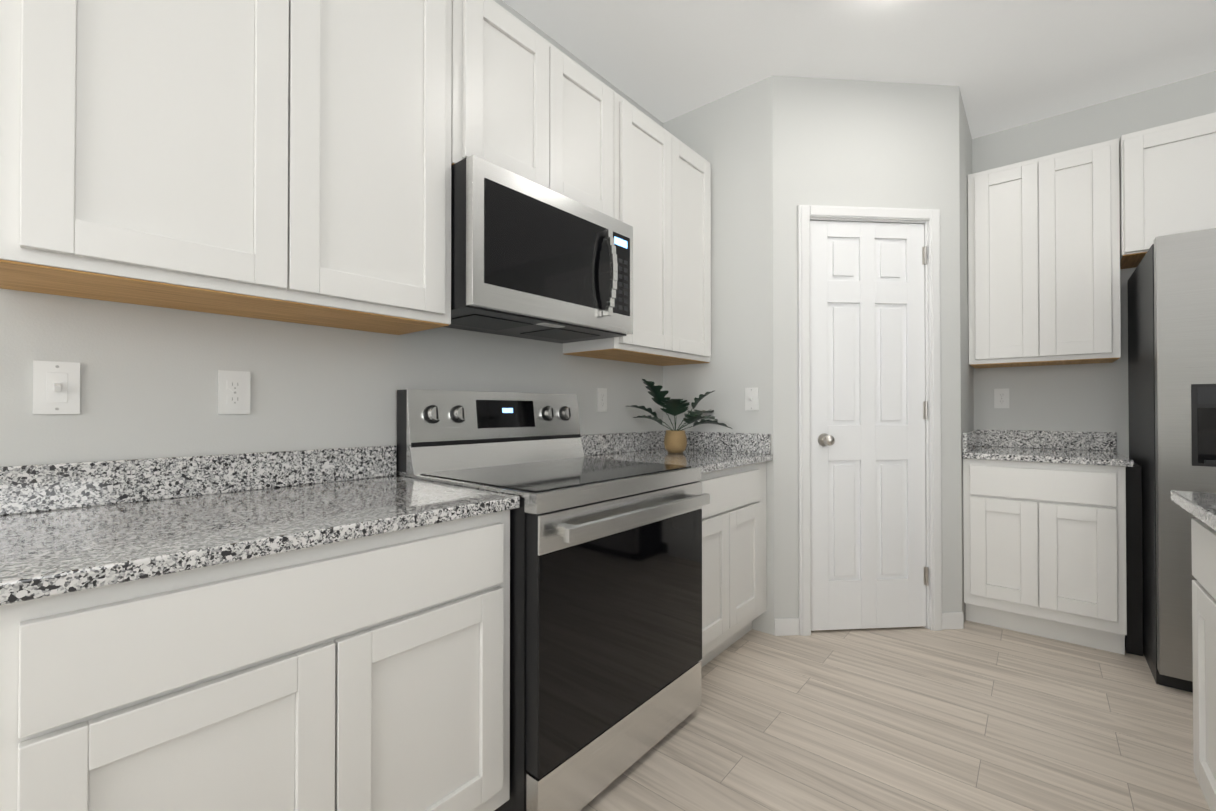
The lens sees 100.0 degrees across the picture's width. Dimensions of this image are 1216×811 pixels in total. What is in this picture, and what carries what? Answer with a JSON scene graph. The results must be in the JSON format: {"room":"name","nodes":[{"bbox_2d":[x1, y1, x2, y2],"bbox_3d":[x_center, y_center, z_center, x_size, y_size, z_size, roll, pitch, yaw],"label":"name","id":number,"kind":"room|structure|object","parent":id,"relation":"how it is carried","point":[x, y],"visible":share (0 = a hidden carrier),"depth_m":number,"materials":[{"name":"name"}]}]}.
{"room":"kitchen","nodes":[
{"label":"kitchen","id":0,"kind":"room"},
{"bbox_2d":[0,0,662,475],"bbox_3d":[-1.692,-0.269,0.613,0.100,2.740,9.010,0,-1,40],"label":"wall","id":1,"kind":"structure","parent":0,"point":[148,380],"depth_m":1.38,"materials":[{"name":"white paint"}]},
{"bbox_2d":[33,360,79,413],"bbox_3d":[-1.193,-0.040,1.106,0.022,0.115,0.070,0,-1,40],"label":"switch plate","id":2,"kind":"object","parent":1,"relation":"attached to","point":[56,387],"visible":1,"depth_m":1.11,"materials":[{"name":"white plastic"}]},
{"bbox_2d":[0,0,451,334],"bbox_3d":[-0.855,-0.774,1.278,0.322,1.067,0.872,0,-1,40],"label":"upper cabinet","id":3,"kind":"object","parent":1,"relation":"attached to","point":[283,160],"visible":1,"depth_m":1.11,"materials":[{"name":"white wood"}]},
{"bbox_2d":[218,370,250,413],"bbox_3d":[-0.992,-0.036,1.356,0.007,0.115,0.070,0,-1,40],"label":"electrical outlet plate","id":4,"kind":"object","parent":1,"relation":"attached to","point":[233,392],"visible":1,"depth_m":1.35,"materials":[{"name":"white plastic"}]},
{"bbox_2d":[451,0,613,217],"bbox_3d":[-0.328,-1.011,1.904,0.322,0.582,0.756,0,-1,40],"label":"upper cabinet","id":5,"kind":"object","parent":1,"relation":"attached to","point":[528,103],"visible":0.62,"depth_m":1.73,"materials":[{"name":"white wood"}]},
{"bbox_2d":[444,155,632,342],"bbox_3d":[-0.275,-0.499,1.855,0.458,0.437,0.752,0,-1,40],"label":"microwave","id":6,"kind":"object","parent":5,"relation":"attached to","point":[530,259],"visible":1,"depth_m":1.66,"materials":[{"name":"silver metal"}]},
{"bbox_2d":[597,388,606,411],"bbox_3d":[-0.029,-0.029,2.496,0.007,0.115,0.070,0,-1,40],"label":"electrical outlet plate","id":7,"kind":"object","parent":1,"relation":"attached to","point":[601,399],"visible":1,"depth_m":2.49,"materials":[{"name":"white plastic"}]},
{"bbox_2d":[563,91,710,365],"bbox_3d":[0.178,-0.764,2.500,0.322,1.067,0.805,0,-1,40],"label":"upper cabinet","id":8,"kind":"object","parent":1,"relation":"attached to","point":[662,191],"visible":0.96,"depth_m":2.35,"materials":[{"name":"white wood"}]},
{"bbox_2d":[663,76,773,634],"bbox_3d":[0.594,-0.252,2.743,0.645,2.740,0.100,0,-1,40],"label":"wall","id":9,"kind":"structure","parent":0,"point":[729,138],"depth_m":2.62,"materials":[{"name":"white paint"}]},
{"bbox_2d":[745,387,758,410],"bbox_3d":[0.716,-0.035,2.556,0.070,0.115,0.022,0,-1,40],"label":"switch plate","id":10,"kind":"object","parent":9,"relation":"attached to","point":[751,400],"visible":1,"depth_m":2.56,"materials":[{"name":"white plastic"}]},
{"bbox_2d":[502,0,1215,138],"bbox_3d":[0.103,-1.676,-0.892,4.800,0.050,9.010,0,-1,40],"label":"ceiling","id":11,"kind":"structure","parent":0,"point":[1005,64],"depth_m":2.31,"materials":[{"name":"white paint"}]},
{"bbox_2d":[772,76,961,618],"bbox_3d":[1.290,-0.253,2.587,0.976,2.740,0.100,0,0,-5],"label":"wall","id":12,"kind":"structure","parent":0,"point":[849,143],"depth_m":2.54,"materials":[{"name":"white paint"}]},
{"bbox_2d":[774,612,963,635],"bbox_3d":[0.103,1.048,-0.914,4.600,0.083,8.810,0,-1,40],"label":"baseboard","id":13,"kind":"structure","parent":12,"relation":"attached to","point":[790,626],"depth_m":2.48,"materials":[{"name":"white wood"}]},
{"bbox_2d":[810,221,928,630],"bbox_3d":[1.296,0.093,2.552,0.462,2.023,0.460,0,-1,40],"label":"pantry door","id":14,"kind":"structure","parent":12,"relation":"in","point":[868,417],"depth_m":2.54,"materials":[{"name":"white wood"}]},
{"bbox_2d":[797,205,941,635],"bbox_3d":[1.294,0.066,2.574,0.734,2.102,0.121,0,0,-5],"label":"trim","id":15,"kind":"structure","parent":12,"relation":"attached to","point":[929,219],"depth_m":2.54,"materials":[{"name":"white wood"}]},
{"bbox_2d":[580,618,1209,810],"bbox_3d":[0.103,1.114,-0.914,4.800,0.050,9.010,0,-1,40],"label":"floor","id":16,"kind":"structure","parent":0,"point":[972,716],"depth_m":1.74,"materials":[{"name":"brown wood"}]},
{"bbox_2d":[0,510,509,810],"bbox_3d":[-0.750,0.680,1.153,0.627,0.851,0.862,0,-1,40],"label":"base cabinet","id":17,"kind":"object","parent":16,"relation":"on","point":[369,673],"visible":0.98,"depth_m":0.89,"materials":[{"name":"white wood"}]},
{"bbox_2d":[0,445,519,605],"bbox_3d":[-0.750,0.190,1.145,0.642,0.130,0.888,0,-1,40],"label":"countertop","id":18,"kind":"structure","parent":17,"relation":"on","point":[70,527],"depth_m":1.07,"materials":[{"name":"stone"}]},
{"bbox_2d":[397,389,709,810],"bbox_3d":[-0.157,0.528,1.747,0.750,1.165,0.795,0,-1,40],"label":"range","id":19,"kind":"object","parent":16,"relation":"on","point":[605,616],"visible":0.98,"depth_m":1.50,"materials":[{"name":"silver metal"}]},
{"bbox_2d":[700,462,766,667],"bbox_3d":[0.302,0.690,2.399,0.627,0.851,0.785,0,-1,40],"label":"base cabinet","id":20,"kind":"object","parent":16,"relation":"on","point":[734,601],"visible":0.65,"depth_m":2.20,"materials":[{"name":"white wood"}]},
{"bbox_2d":[581,430,772,473],"bbox_3d":[0.307,0.200,2.397,0.642,0.130,0.787,0,-1,40],"label":"countertop","id":21,"kind":"structure","parent":20,"relation":"on","point":[706,452],"depth_m":2.52,"materials":[{"name":"stone"}]},
{"bbox_2d":[628,379,731,452],"bbox_3d":[0.379,0.053,2.575,0.470,0.364,0.490,0,-1,40],"label":"plant","id":22,"kind":"object","parent":21,"relation":"on","point":[675,440],"visible":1,"depth_m":2.51,"materials":[{"name":"green plant"}]},
{"bbox_2d":[963,458,1126,654],"bbox_3d":[2.230,0.692,2.644,0.587,0.851,0.627,0,-1,40],"label":"base cabinet","id":23,"kind":"object","parent":16,"relation":"on","point":[1044,546],"visible":0.96,"depth_m":2.39,"materials":[{"name":"white wood"}]},
{"bbox_2d":[962,429,1133,466],"bbox_3d":[2.234,0.201,2.635,0.609,0.130,0.642,0,-1,40],"label":"countertop","id":24,"kind":"structure","parent":23,"relation":"on","point":[1082,447],"depth_m":2.72,"materials":[{"name":"stone"}]},
{"bbox_2d":[1125,228,1215,692],"bbox_3d":[2.734,0.218,2.029,0.968,1.790,0.921,0,-1,40],"label":"refrigerator","id":25,"kind":"object","parent":16,"relation":"on","point":[1171,281],"visible":0.81,"depth_m":1.98,"materials":[{"name":"silver metal"}]},
{"bbox_2d":[1191,518,1215,810],"bbox_3d":[1.630,0.679,0.975,0.630,0.851,0.398,0,-1,40],"label":"base cabinet","id":26,"kind":"object","parent":16,"relation":"on","point":[1203,538],"visible":0.94,"depth_m":1.24,"materials":[{"name":"white wood"}]},
{"bbox_3d":[0.857,0.666,-0.678,0.318,0.851,3.920,0,-1,40],"label":"kitchen island","id":27,"kind":"object","parent":16,"relation":"on","visible":0},
{"bbox_2d":[1171,490,1215,530],"bbox_3d":[0.722,0.226,-0.556,1.278,0.030,3.985,0,-1,40],"label":"island countertop","id":28,"kind":"structure","parent":27,"relation":"on","point":[1201,506],"depth_m":1.20,"materials":[{"name":"stone"}]},
{"bbox_2d":[959,88,973,620],"bbox_3d":[1.956,-0.251,2.864,0.100,2.740,0.663,0,-1,40],"label":"wall","id":29,"kind":"structure","parent":0,"point":[967,386],"depth_m":2.73,"materials":[{"name":"white paint"}]},
{"bbox_2d":[972,71,1215,457],"bbox_3d":[3.016,-0.254,2.468,4.700,2.740,0.100,0,-1,40],"label":"wall","id":30,"kind":"structure","parent":0,"point":[1093,397],"depth_m":2.79,"materials":[{"name":"white paint"}]},
{"bbox_2d":[994,388,1008,407],"bbox_3d":[2.308,-0.044,2.992,0.070,0.115,0.007,0,-1,40],"label":"electrical outlet plate","id":31,"kind":"object","parent":30,"relation":"attached to","point":[1001,398],"visible":1,"depth_m":2.99,"materials":[{"name":"white plastic"}]},
{"bbox_2d":[968,138,1120,368],"bbox_3d":[2.335,-0.762,2.767,0.602,1.067,0.322,0,-1,40],"label":"upper cabinet","id":32,"kind":"object","parent":30,"relation":"attached to","point":[1043,260],"visible":1,"depth_m":2.63,"materials":[{"name":"white painted wood"},{"name":"raw wood"}]},
{"bbox_2d":[1119,112,1215,268],"bbox_3d":[2.929,-1.010,2.251,0.966,0.579,0.347,0,-1,40],"label":"upper cabinet","id":33,"kind":"object","parent":30,"relation":"attached to","point":[1167,174],"visible":0.81,"depth_m":2.35,"materials":[{"name":"white painted wood"},{"name":"raw wood"}]}
]}

